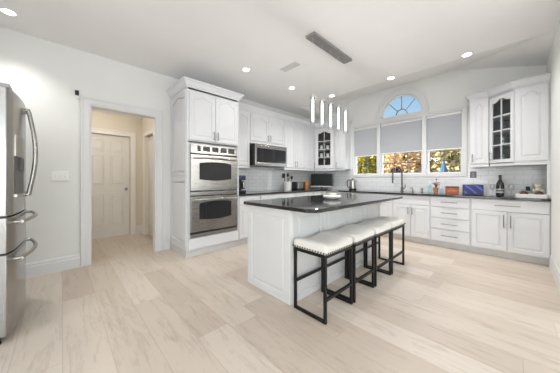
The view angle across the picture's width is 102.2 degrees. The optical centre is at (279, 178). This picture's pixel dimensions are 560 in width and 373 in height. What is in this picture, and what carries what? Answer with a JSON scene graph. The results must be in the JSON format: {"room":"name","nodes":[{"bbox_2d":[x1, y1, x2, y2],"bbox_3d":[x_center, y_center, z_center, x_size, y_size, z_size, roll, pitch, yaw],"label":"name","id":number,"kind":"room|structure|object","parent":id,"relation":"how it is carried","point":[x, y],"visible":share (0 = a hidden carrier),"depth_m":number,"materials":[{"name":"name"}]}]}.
{"room":"kitchen","nodes":[
{"label":"kitchen","id":0,"kind":"room"},
{"bbox_2d":[91,111,141,225],"bbox_3d":[-3.890,-0.090,4.057,2.640,2.500,0.120,0,0,-44],"label":"wall","id":1,"kind":"structure","parent":0,"point":[98,119],"depth_m":4.75,"materials":[{"name":"beige paint"}]},
{"bbox_2d":[91,133,129,238],"bbox_3d":[-3.425,0.139,4.482,0.754,2.030,0.123,0,0,-44],"label":"door","id":2,"kind":"structure","parent":1,"relation":"in","point":[110,155],"depth_m":4.53,"materials":[{"name":"paint"}]},
{"bbox_2d":[91,127,135,234],"bbox_3d":[-3.387,0.092,4.443,0.950,2.135,0.022,0,0,-44],"label":"trim","id":3,"kind":"structure","parent":1,"relation":"attached to","point":[132,135],"depth_m":4.73,"materials":[{"name":"paint"}]},
{"bbox_2d":[91,109,143,118],"bbox_3d":[-3.379,-1.340,3.528,2.640,0.100,1.549,0,0,-44],"label":"ceiling","id":4,"kind":"structure","parent":0,"point":[95,110],"depth_m":4.45,"materials":[{"name":"paint"}]},
{"bbox_2d":[142,117,152,234],"bbox_3d":[-2.424,-0.090,4.381,0.120,2.500,1.449,0,0,-44],"label":"wall","id":5,"kind":"structure","parent":0,"point":[147,123],"depth_m":4.72,"materials":[{"name":"beige paint"}]},
{"bbox_2d":[136,225,142,233],"bbox_3d":[-2.959,1.074,4.774,0.105,0.172,0.140,0,0,-44],"label":"baseboard","id":6,"kind":"structure","parent":5,"relation":"attached to","point":[139,228],"depth_m":4.80,"materials":[{"name":"paint"}]},
{"bbox_2d":[143,128,152,234],"bbox_3d":[-2.541,0.100,4.400,0.022,2.120,0.960,0,0,-44],"label":"trim","id":7,"kind":"structure","parent":5,"relation":"attached to","point":[149,131],"depth_m":4.69,"materials":[{"name":"paint"}]},
{"bbox_2d":[148,135,152,236],"bbox_3d":[-2.499,0.139,4.440,0.118,2.030,0.794,0,0,-44],"label":"door","id":8,"kind":"structure","parent":5,"relation":"in","point":[150,139],"depth_m":4.60,"materials":[{"name":"paint"}]},
{"bbox_2d":[0,27,313,262],"bbox_3d":[-1.868,-0.520,3.820,8.100,3.360,0.130,0,0,-44],"label":"wall","id":9,"kind":"structure","parent":0,"point":[45,75],"depth_m":2.85,"materials":[{"name":"paint"}]},
{"bbox_2d":[26,254,79,277],"bbox_3d":[-3.086,1.074,2.542,1.252,0.172,0.016,0,0,-44],"label":"baseboard","id":10,"kind":"structure","parent":9,"relation":"attached to","point":[42,267],"depth_m":2.79,"materials":[{"name":"white paint"}]},
{"bbox_2d":[51,171,68,180],"bbox_3d":[-2.769,-0.035,2.847,0.164,0.116,0.016,0,0,-44],"label":"light switch","id":11,"kind":"object","parent":9,"relation":"attached to","point":[55,176],"visible":1,"depth_m":2.84,"materials":[{"name":"white plastic"}]},
{"bbox_2d":[73,90,79,98],"bbox_3d":[-2.638,-1.102,2.946,0.086,0.096,0.055,0,0,-44],"label":"wall sensor","id":12,"kind":"object","parent":9,"relation":"attached to","point":[76,94],"visible":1,"depth_m":2.93,"materials":[{"name":"white plastic"}]},
{"bbox_2d":[80,96,162,266],"bbox_3d":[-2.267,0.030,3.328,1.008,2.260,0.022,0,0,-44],"label":"trim","id":13,"kind":"structure","parent":9,"relation":"attached to","point":[85,102],"depth_m":3.04,"materials":[{"name":"white paint"}]},
{"bbox_2d":[163,238,169,249],"bbox_3d":[-1.865,1.074,3.720,0.105,0.172,0.016,0,0,-44],"label":"baseboard","id":14,"kind":"structure","parent":9,"relation":"attached to","point":[166,242],"depth_m":3.71,"materials":[{"name":"white paint"}]},
{"bbox_2d":[239,109,249,167],"bbox_3d":[-0.885,-0.776,4.427,0.482,1.128,0.359,0,0,-44],"label":"upper cabinet","id":15,"kind":"object","parent":9,"relation":"attached to","point":[244,116],"visible":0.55,"depth_m":4.37,"materials":[{"name":"white wood"}]},
{"bbox_2d":[250,112,283,146],"bbox_3d":[-0.352,-1.028,4.917,0.964,0.623,0.395,0,0,-44],"label":"upper cabinet","id":16,"kind":"object","parent":9,"relation":"attached to","point":[264,129],"visible":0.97,"depth_m":4.76,"materials":[{"name":"white wood"}]},
{"bbox_2d":[250,143,286,167],"bbox_3d":[-0.332,-0.482,4.849,0.860,0.425,0.499,0,0,-44],"label":"microwave","id":17,"kind":"object","parent":16,"relation":"attached to","point":[261,155],"visible":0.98,"depth_m":4.61,"materials":[{"name":"silver metal"}]},
{"bbox_2d":[239,167,314,190],"bbox_3d":[-0.093,0.000,5.437,3.020,0.520,0.008,0,0,-44],"label":"backsplash","id":18,"kind":"structure","parent":9,"relation":"attached to","point":[257,178],"depth_m":5.28,"materials":[{"name":"tile"}]},
{"bbox_2d":[274,120,304,169],"bbox_3d":[0.252,-0.776,5.501,0.714,1.128,0.395,0,0,-44],"label":"upper cabinet","id":19,"kind":"object","parent":9,"relation":"attached to","point":[294,133],"visible":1,"depth_m":5.37,"materials":[{"name":"white wood"}]},
{"bbox_2d":[304,125,314,170],"bbox_3d":[0.653,-0.776,5.888,0.399,1.128,0.395,0,0,-44],"label":"upper cabinet","id":20,"kind":"object","parent":9,"relation":"attached to","point":[309,131],"visible":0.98,"depth_m":5.76,"materials":[{"name":"white wood"}]},
{"bbox_2d":[0,233,559,372],"bbox_3d":[-0.111,1.220,1.964,8.170,0.120,9.780,0,0,-44],"label":"floor","id":21,"kind":"structure","parent":0,"point":[136,308],"depth_m":1.89,"materials":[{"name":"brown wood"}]},
{"bbox_2d":[0,82,37,344],"bbox_3d":[-2.449,0.245,1.674,0.893,1.830,0.904,0,0,-44],"label":"refrigerator","id":22,"kind":"object","parent":21,"relation":"on","point":[13,193],"visible":1,"depth_m":1.64,"materials":[{"name":"grey metal"}]},
{"bbox_2d":[166,76,243,257],"bbox_3d":[-1.246,-0.146,3.810,1.023,2.612,0.746,0,0,-44],"label":"tall cabinet","id":23,"kind":"object","parent":21,"relation":"on","point":[198,116],"visible":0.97,"depth_m":3.49,"materials":[{"name":"white wood"}]},
{"bbox_2d":[190,143,237,237],"bbox_3d":[-1.181,0.168,3.742,0.800,1.385,0.635,0,0,-44],"label":"double oven","id":24,"kind":"object","parent":23,"relation":"in","point":[213,169],"visible":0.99,"depth_m":3.52,"materials":[{"name":"grey metal"}]},
{"bbox_2d":[238,195,259,244],"bbox_3d":[-0.762,0.728,4.299,0.482,0.865,0.715,0,0,-44],"label":"base cabinet","id":25,"kind":"object","parent":21,"relation":"on","point":[243,210],"visible":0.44,"depth_m":3.98,"materials":[{"name":"white wood"}]},
{"bbox_2d":[239,188,550,201],"bbox_3d":[1.402,0.277,3.881,3.013,0.034,4.307,0,0,-44],"label":"countertop","id":26,"kind":"structure","parent":25,"relation":"on","point":[263,192],"depth_m":4.18,"materials":[{"name":"stone"}]},
{"bbox_2d":[239,175,245,192],"bbox_3d":[-0.784,0.095,4.245,0.200,0.330,0.243,0,0,-44],"label":"coffee maker","id":27,"kind":"object","parent":26,"relation":"on","point":[241,177],"visible":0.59,"depth_m":4.19,"materials":[{"name":"black plastic"}]},
{"bbox_2d":[283,182,291,189],"bbox_3d":[0.179,0.162,5.372,0.205,0.196,0.205,0,0,-44],"label":"utensil crock","id":28,"kind":"object","parent":26,"relation":"on","point":[287,185],"visible":0.93,"depth_m":5.29,"materials":[{"name":"white ceramic"}]},
{"bbox_2d":[292,182,304,189],"bbox_3d":[0.459,0.164,5.643,0.310,0.192,0.180,0,0,-44],"label":"toaster","id":29,"kind":"object","parent":26,"relation":"on","point":[295,185],"visible":0.93,"depth_m":5.55,"materials":[{"name":"metal"}]},
{"bbox_2d":[304,181,308,188],"bbox_3d":[0.674,0.150,5.823,0.120,0.220,0.120,0,0,-44],"label":"canister","id":30,"kind":"object","parent":26,"relation":"on","point":[306,182],"visible":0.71,"depth_m":5.77,"materials":[{"name":"orange wood"}]},
{"bbox_2d":[311,174,332,188],"bbox_3d":[1.102,0.060,5.985,0.570,0.400,0.160,0,0,22],"label":"television","id":31,"kind":"object","parent":26,"relation":"on","point":[317,180],"visible":1,"depth_m":5.96,"materials":[{"name":"grey plastic"}]},
{"bbox_2d":[347,178,356,189],"bbox_3d":[1.737,0.120,5.433,0.171,0.279,0.197,0,0,-27],"label":"kettle","id":32,"kind":"object","parent":26,"relation":"on","point":[352,185],"visible":1,"depth_m":5.37,"materials":[{"name":"silver metal"}]},
{"bbox_2d":[392,167,405,191],"bbox_3d":[2.453,0.004,4.681,0.267,0.510,0.084,0,0,16],"label":"faucet","id":33,"kind":"object","parent":26,"relation":"on","point":[402,188],"visible":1,"depth_m":4.67,"materials":[{"name":"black metal"}]},
{"bbox_2d":[432,179,439,192],"bbox_3d":[2.877,0.126,4.154,0.119,0.267,0.148,0,0,21],"label":"flower pot","id":34,"kind":"object","parent":26,"relation":"on","point":[435,189],"visible":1,"depth_m":4.13,"materials":[{"name":"ceramic"}]},
{"bbox_2d":[445,186,458,193],"bbox_3d":[3.014,0.195,3.960,0.184,0.130,0.122,0,0,34],"label":"wooden box","id":35,"kind":"object","parent":26,"relation":"on","point":[448,189],"visible":0.94,"depth_m":3.92,"materials":[{"name":"orange wood"}]},
{"bbox_2d":[463,184,483,194],"bbox_3d":[3.129,0.176,3.668,0.250,0.168,0.102,0,0,32],"label":"gift box","id":36,"kind":"object","parent":26,"relation":"on","point":[467,189],"visible":0.94,"depth_m":3.62,"materials":[{"name":"blue paper"}]},
{"bbox_2d":[496,175,503,196],"bbox_3d":[3.280,0.101,3.369,0.094,0.318,0.094,0,0,-44],"label":"wine bottle","id":37,"kind":"object","parent":26,"relation":"on","point":[499,185],"visible":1,"depth_m":3.34,"materials":[{"name":"black glass"}]},
{"bbox_2d":[515,193,548,198],"bbox_3d":[3.495,0.234,3.146,0.156,0.051,0.312,0,0,-44],"label":"serving tray","id":38,"kind":"object","parent":26,"relation":"on","point":[545,196],"visible":0.96,"depth_m":3.10,"materials":[{"name":"white ceramic"}]},
{"bbox_2d":[532,183,544,193],"bbox_3d":[3.655,0.158,3.201,0.119,0.202,0.094,0,0,36],"label":"figurine","id":39,"kind":"object","parent":26,"relation":"on","point":[537,186],"visible":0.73,"depth_m":3.19,"materials":[{"name":"beige ceramic"}]},
{"bbox_2d":[547,164,550,197],"bbox_3d":[3.594,0.032,3.024,0.028,0.456,0.031,0,0,-44],"label":"end panel","id":40,"kind":"object","parent":26,"relation":"on","point":[548,165],"visible":0.89,"depth_m":3.01,"materials":[{"name":"white wood"}]},
{"bbox_2d":[260,193,294,199],"bbox_3d":[-0.241,0.728,4.802,0.964,0.865,0.715,0,0,-44],"label":"base cabinet","id":41,"kind":"object","parent":21,"relation":"on","point":[283,195],"visible":0.14,"depth_m":4.52,"materials":[{"name":"white wood"}]},
{"bbox_2d":[295,192,312,196],"bbox_3d":[0.335,0.728,5.358,0.634,0.865,0.715,0,0,-44],"label":"base cabinet","id":42,"kind":"object","parent":21,"relation":"on","point":[299,194],"visible":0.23,"depth_m":5.11,"materials":[{"name":"white wood"}]},
{"bbox_2d":[246,202,380,305],"bbox_3d":[0.582,0.723,3.010,2.042,0.874,0.710,0,0,-44],"label":"kitchen island","id":43,"kind":"object","parent":21,"relation":"on","point":[272,233],"visible":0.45,"depth_m":2.30,"materials":[{"name":"white wood"}]},
{"bbox_2d":[244,193,402,212],"bbox_3d":[0.713,0.269,2.958,2.205,0.034,1.015,0,0,-44],"label":"island countertop","id":44,"kind":"structure","parent":43,"relation":"on","point":[315,203],"depth_m":2.46,"materials":[{"name":"stone"}]},
{"bbox_2d":[323,190,340,198],"bbox_3d":[0.658,0.183,2.860,0.229,0.135,0.229,0,0,-44],"label":"covered dish","id":45,"kind":"object","parent":44,"relation":"on","point":[328,195],"visible":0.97,"depth_m":2.79,"materials":[{"name":"white ceramic"}]},
{"bbox_2d":[292,231,354,324],"bbox_3d":[0.400,0.845,2.069,0.450,0.631,0.375,0,0,-44],"label":"bar stool","id":46,"kind":"object","parent":21,"relation":"on","point":[324,245],"visible":1,"depth_m":1.99,"materials":[{"name":"black metal"}]},
{"bbox_2d":[313,191,347,194],"bbox_3d":[1.131,0.728,5.667,0.938,0.865,1.377,0,0,-44],"label":"base cabinet","id":47,"kind":"object","parent":21,"relation":"on","point":[314,192],"visible":0.06,"depth_m":5.46,"materials":[{"name":"white wood"}]},
{"bbox_2d":[325,225,375,302],"bbox_3d":[0.734,0.845,2.385,0.450,0.631,0.375,0,0,-44],"label":"bar stool","id":48,"kind":"object","parent":21,"relation":"on","point":[359,235],"visible":0.69,"depth_m":2.33,"materials":[{"name":"black metal"}]},
{"bbox_2d":[347,220,392,286],"bbox_3d":[1.071,0.845,2.705,0.450,0.631,0.375,0,0,-44],"label":"bar stool","id":49,"kind":"object","parent":21,"relation":"on","point":[380,228],"visible":0.73,"depth_m":2.67,"materials":[{"name":"black metal"}]},
{"bbox_2d":[348,192,393,237],"bbox_3d":[2.049,0.728,4.919,0.655,0.865,0.969,0,0,-44],"label":"base cabinet","id":50,"kind":"object","parent":21,"relation":"on","point":[387,206],"visible":0.2,"depth_m":4.46,"materials":[{"name":"white wood"}]},
{"bbox_2d":[366,216,405,273],"bbox_3d":[1.405,0.845,3.022,0.450,0.631,0.375,0,0,-44],"label":"bar stool","id":51,"kind":"object","parent":21,"relation":"on","point":[396,223],"visible":0.64,"depth_m":2.99,"materials":[{"name":"black metal"}]},
{"bbox_2d":[393,194,430,244],"bbox_3d":[2.600,0.728,4.349,0.655,0.865,0.615,0,0,-44],"label":"base cabinet","id":52,"kind":"object","parent":21,"relation":"on","point":[414,209],"visible":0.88,"depth_m":4.11,"materials":[{"name":"white wood"}]},
{"bbox_2d":[430,196,470,251],"bbox_3d":[3.002,0.728,3.933,0.655,0.865,0.540,0,0,-44],"label":"base cabinet","id":53,"kind":"object","parent":21,"relation":"on","point":[450,217],"visible":0.98,"depth_m":3.72,"materials":[{"name":"white wood"}]},
{"bbox_2d":[471,198,550,265],"bbox_3d":[3.471,0.728,3.447,0.655,0.865,0.808,0,0,-44],"label":"base cabinet","id":54,"kind":"object","parent":21,"relation":"on","point":[520,230],"visible":0.99,"depth_m":3.21,"materials":[{"name":"white wood"}]},
{"bbox_2d":[0,0,559,119],"bbox_3d":[0.671,-2.000,1.190,8.100,0.600,7.460,0,0,-44],"label":"ceiling","id":55,"kind":"structure","parent":0,"point":[211,42],"depth_m":2.70,"materials":[{"name":"paint"}]},
{"bbox_2d":[0,7,17,16],"bbox_3d":[-2.760,-1.697,2.297,0.134,0.005,0.134,0,0,-44],"label":"recessed light","id":56,"kind":"object","parent":55,"relation":"in","point":[4,10],"visible":1,"depth_m":2.30,"materials":[{"name":"white plastic"}]},
{"bbox_2d":[242,67,249,71],"bbox_3d":[-0.526,-1.697,3.510,0.134,0.005,0.134,0,0,-44],"label":"recessed light","id":57,"kind":"object","parent":55,"relation":"in","point":[245,69],"visible":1,"depth_m":3.50,"materials":[{"name":"white plastic"}]},
{"bbox_2d":[279,61,301,71],"bbox_3d":[0.152,-1.700,3.427,0.140,0.016,0.340,0,0,-44],"label":"ceiling vent","id":58,"kind":"object","parent":55,"relation":"in","point":[294,64],"visible":1,"depth_m":3.40,"materials":[{"name":"white metal"}]},
{"bbox_2d":[306,31,351,130],"bbox_3d":[0.663,-1.170,2.941,0.870,1.060,0.130,0,0,-44],"label":"pendant light","id":59,"kind":"object","parent":55,"relation":"hanging from","point":[315,38],"visible":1,"depth_m":2.91,"materials":[{"name":"white plastic"}]},
{"bbox_2d":[461,52,472,56],"bbox_3d":[2.553,-1.697,3.086,0.134,0.005,0.134,0,0,-44],"label":"recessed light","id":60,"kind":"object","parent":55,"relation":"in","point":[467,54],"visible":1,"depth_m":3.08,"materials":[{"name":"white plastic"}]},
{"bbox_2d":[314,65,546,194],"bbox_3d":[3.534,-0.520,3.955,0.140,3.360,7.180,0,0,-44],"label":"wall","id":61,"kind":"structure","parent":0,"point":[447,90],"depth_m":4.26,"materials":[{"name":"paint"}]},
{"bbox_2d":[314,126,333,170],"bbox_3d":[1.113,-0.776,6.030,0.459,1.128,0.830,0,0,-44],"label":"upper cabinet","id":62,"kind":"object","parent":61,"relation":"attached to","point":[323,136],"visible":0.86,"depth_m":5.88,"materials":[{"name":"white wood"}]},
{"bbox_2d":[239,101,352,127],"bbox_3d":[0.451,-1.397,4.895,2.920,0.112,0.862,0,0,-44],"label":"crown molding","id":63,"kind":"structure","parent":62,"relation":"attached to","point":[244,106],"depth_m":5.14,"materials":[{"name":"white wood"}]},
{"bbox_2d":[334,124,350,170],"bbox_3d":[1.556,-0.776,5.668,0.325,1.128,0.304,0,0,-44],"label":"upper cabinet","id":64,"kind":"object","parent":61,"relation":"attached to","point":[341,137],"visible":0.98,"depth_m":5.58,"materials":[{"name":"white wood"}]},
{"bbox_2d":[354,125,376,156],"bbox_3d":[2.049,-0.890,5.420,0.038,0.701,0.556,0,0,-44],"label":"window shade","id":65,"kind":"object","parent":61,"relation":"attached to","point":[365,137],"visible":0.94,"depth_m":5.40,"materials":[{"name":"fabric"}]},
{"bbox_2d":[355,156,376,174],"bbox_3d":[2.096,-0.675,5.466,0.080,1.138,0.566,0,0,-44],"label":"window","id":66,"kind":"structure","parent":61,"relation":"in","point":[366,164],"depth_m":5.50,"materials":[{"name":"white paint"}]},
{"bbox_2d":[381,151,421,173],"bbox_3d":[2.635,-0.675,4.908,0.080,1.138,0.828,0,0,-44],"label":"window","id":67,"kind":"structure","parent":61,"relation":"in","point":[382,155],"depth_m":4.94,"materials":[{"name":"white paint"}]},
{"bbox_2d":[381,94,421,118],"bbox_3d":[2.639,-1.595,4.904,0.070,0.469,0.838,0,0,-44],"label":"window","id":68,"kind":"structure","parent":61,"relation":"in","point":[400,95],"depth_m":4.92,"materials":[{"name":"white paint"}]},
{"bbox_2d":[381,118,421,153],"bbox_3d":[2.588,-0.901,4.862,0.038,0.679,0.818,0,0,-44],"label":"window shade","id":69,"kind":"object","parent":61,"relation":"attached to","point":[404,136],"visible":0.94,"depth_m":4.83,"materials":[{"name":"fabric"}]},
{"bbox_2d":[375,87,428,120],"bbox_3d":[2.566,-1.640,4.834,0.032,0.616,1.050,0,0,-44],"label":"trim","id":70,"kind":"structure","parent":61,"relation":"attached to","point":[425,108],"depth_m":4.78,"materials":[{"name":"white paint"}]},
{"bbox_2d":[377,116,426,173],"bbox_3d":[2.612,-0.675,4.889,0.150,1.140,0.980,0,0,-44],"label":"trim","id":71,"kind":"structure","parent":61,"relation":"attached to","point":[424,119],"depth_m":4.53,"materials":[{"name":"white paint"}]},
{"bbox_2d":[350,106,466,176],"bbox_3d":[2.553,-0.672,4.848,0.032,1.255,2.272,0,0,-44],"label":"trim","id":72,"kind":"structure","parent":61,"relation":"attached to","point":[464,109],"depth_m":4.48,"materials":[{"name":"white paint"}]},
{"bbox_2d":[315,164,546,194],"bbox_3d":[2.490,0.000,4.930,0.008,0.520,4.310,0,0,-44],"label":"backsplash","id":73,"kind":"structure","parent":61,"relation":"attached to","point":[519,176],"depth_m":4.03,"materials":[{"name":"tile"}]},
{"bbox_2d":[470,172,476,177],"bbox_3d":[3.398,-0.075,3.977,0.009,0.110,0.090,0,0,-44],"label":"outlet","id":74,"kind":"object","parent":73,"relation":"attached to","point":[472,174],"visible":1,"depth_m":3.97,"materials":[{"name":"grey plastic"}]},
{"bbox_2d":[427,149,461,173],"bbox_3d":[3.168,-0.675,4.357,0.080,1.138,0.555,0,0,-44],"label":"window","id":75,"kind":"structure","parent":61,"relation":"in","point":[428,152],"depth_m":4.41,"materials":[{"name":"white paint"}]},
{"bbox_2d":[427,111,461,150],"bbox_3d":[3.120,-0.898,4.311,0.038,0.686,0.545,0,0,-44],"label":"window shade","id":76,"kind":"object","parent":61,"relation":"attached to","point":[444,131],"visible":1,"depth_m":4.29,"materials":[{"name":"fabric"}]},
{"bbox_2d":[470,98,489,166],"bbox_3d":[3.355,-0.751,3.791,0.345,1.108,0.237,0,0,-44],"label":"upper cabinet","id":77,"kind":"object","parent":61,"relation":"attached to","point":[479,109],"visible":0.99,"depth_m":3.69,"materials":[{"name":"white wood"}]},
{"bbox_2d":[489,89,514,166],"bbox_3d":[3.463,-0.751,3.534,0.291,1.108,0.555,0,0,44],"label":"upper cabinet","id":78,"kind":"object","parent":61,"relation":"attached to","point":[501,106],"visible":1,"depth_m":3.57,"materials":[{"name":"white wood"}]},
{"bbox_2d":[493,114,509,121],"bbox_3d":[3.475,-0.964,3.539,0.249,0.018,0.487,0,0,45],"label":"shelf","id":79,"kind":"object","parent":78,"relation":"attached to","point":[505,118],"depth_m":3.57,"materials":[{"name":"white wood"}]},
{"bbox_2d":[493,129,509,134],"bbox_3d":[3.475,-0.743,3.539,0.249,0.018,0.487,0,0,45],"label":"shelf","id":80,"kind":"object","parent":78,"relation":"attached to","point":[504,132],"depth_m":3.57,"materials":[{"name":"white wood"}]},
{"bbox_2d":[493,144,509,147],"bbox_3d":[3.475,-0.521,3.539,0.249,0.018,0.487,0,0,45],"label":"shelf","id":81,"kind":"object","parent":78,"relation":"attached to","point":[506,145],"depth_m":3.56,"materials":[{"name":"white wood"}]},
{"bbox_2d":[465,72,550,101],"bbox_3d":[3.340,-1.356,3.468,0.302,0.101,1.068,0,0,-14],"label":"crown molding","id":82,"kind":"structure","parent":78,"relation":"attached to","point":[546,77],"depth_m":3.26,"materials":[{"name":"white wood"}]},
{"bbox_2d":[547,20,559,270],"bbox_3d":[3.269,-0.520,2.603,2.120,3.360,0.120,0,0,-44],"label":"wall","id":83,"kind":"structure","parent":0,"point":[553,64],"depth_m":2.65,"materials":[{"name":"paint"}]},
{"bbox_2d":[514,81,549,164],"bbox_3d":[3.674,-0.751,3.313,0.549,1.108,0.336,0,0,-44],"label":"upper cabinet","id":84,"kind":"object","parent":83,"relation":"attached to","point":[532,102],"visible":0.99,"depth_m":3.12,"materials":[{"name":"white wood"}]},
{"bbox_2d":[549,255,559,292],"bbox_3d":[2.998,1.074,2.436,1.498,0.172,0.016,0,0,-44],"label":"baseboard","id":85,"kind":"structure","parent":83,"relation":"attached to","point":[553,267],"depth_m":2.59,"materials":[{"name":"white paint"}]},
{"label":"outside","id":86,"kind":"structure","parent":0,"visible":0},
{"bbox_3d":[12.910,1.710,22.893,39.620,0.100,45.000,0,0,-44],"label":"ground","id":87,"kind":"structure","parent":86,"visible":0},
{"bbox_2d":[357,156,384,173],"bbox_3d":[4.257,-0.225,11.418,1.875,3.786,1.935,0,0,-44],"label":"autumn tree","id":88,"kind":"object","parent":87,"relation":"on","point":[361,169],"visible":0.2,"depth_m":10.84,"materials":[{"name":"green plant"}]},
{"bbox_2d":[389,166,406,172],"bbox_3d":[4.205,0.594,8.022,0.870,2.107,1.164,0,0,-44],"label":"shrub","id":89,"kind":"object","parent":87,"relation":"on","point":[397,169],"visible":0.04,"depth_m":7.97,"materials":[{"name":"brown plant"}]},
{"bbox_2d":[384,152,430,172],"bbox_3d":[5.607,-0.260,10.032,1.904,3.855,1.912,0,0,-44],"label":"autumn tree","id":90,"kind":"object","parent":87,"relation":"on","point":[414,156],"visible":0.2,"depth_m":9.60,"materials":[{"name":"orange plant"}]},
{"bbox_2d":[430,151,434,171],"bbox_3d":[7.561,-0.413,12.585,2.204,4.162,2.190,0,0,-44],"label":"autumn tree","id":91,"kind":"object","parent":87,"relation":"on","point":[432,152],"visible":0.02,"depth_m":11.98,"materials":[{"name":"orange plant"}]},
{"bbox_2d":[439,161,447,171],"bbox_3d":[5.363,0.521,7.403,0.523,2.278,0.523,0,0,-44],"label":"patio umbrella","id":92,"kind":"object","parent":87,"relation":"on","point":[442,165],"visible":0.16,"depth_m":7.36,"materials":[{"name":"blue fabric"}]},
{"bbox_2d":[430,149,460,171],"bbox_3d":[6.915,-0.263,8.690,1.882,3.861,1.900,0,0,-44],"label":"autumn tree","id":93,"kind":"object","parent":87,"relation":"on","point":[455,154],"visible":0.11,"depth_m":8.43,"materials":[{"name":"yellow plant"}]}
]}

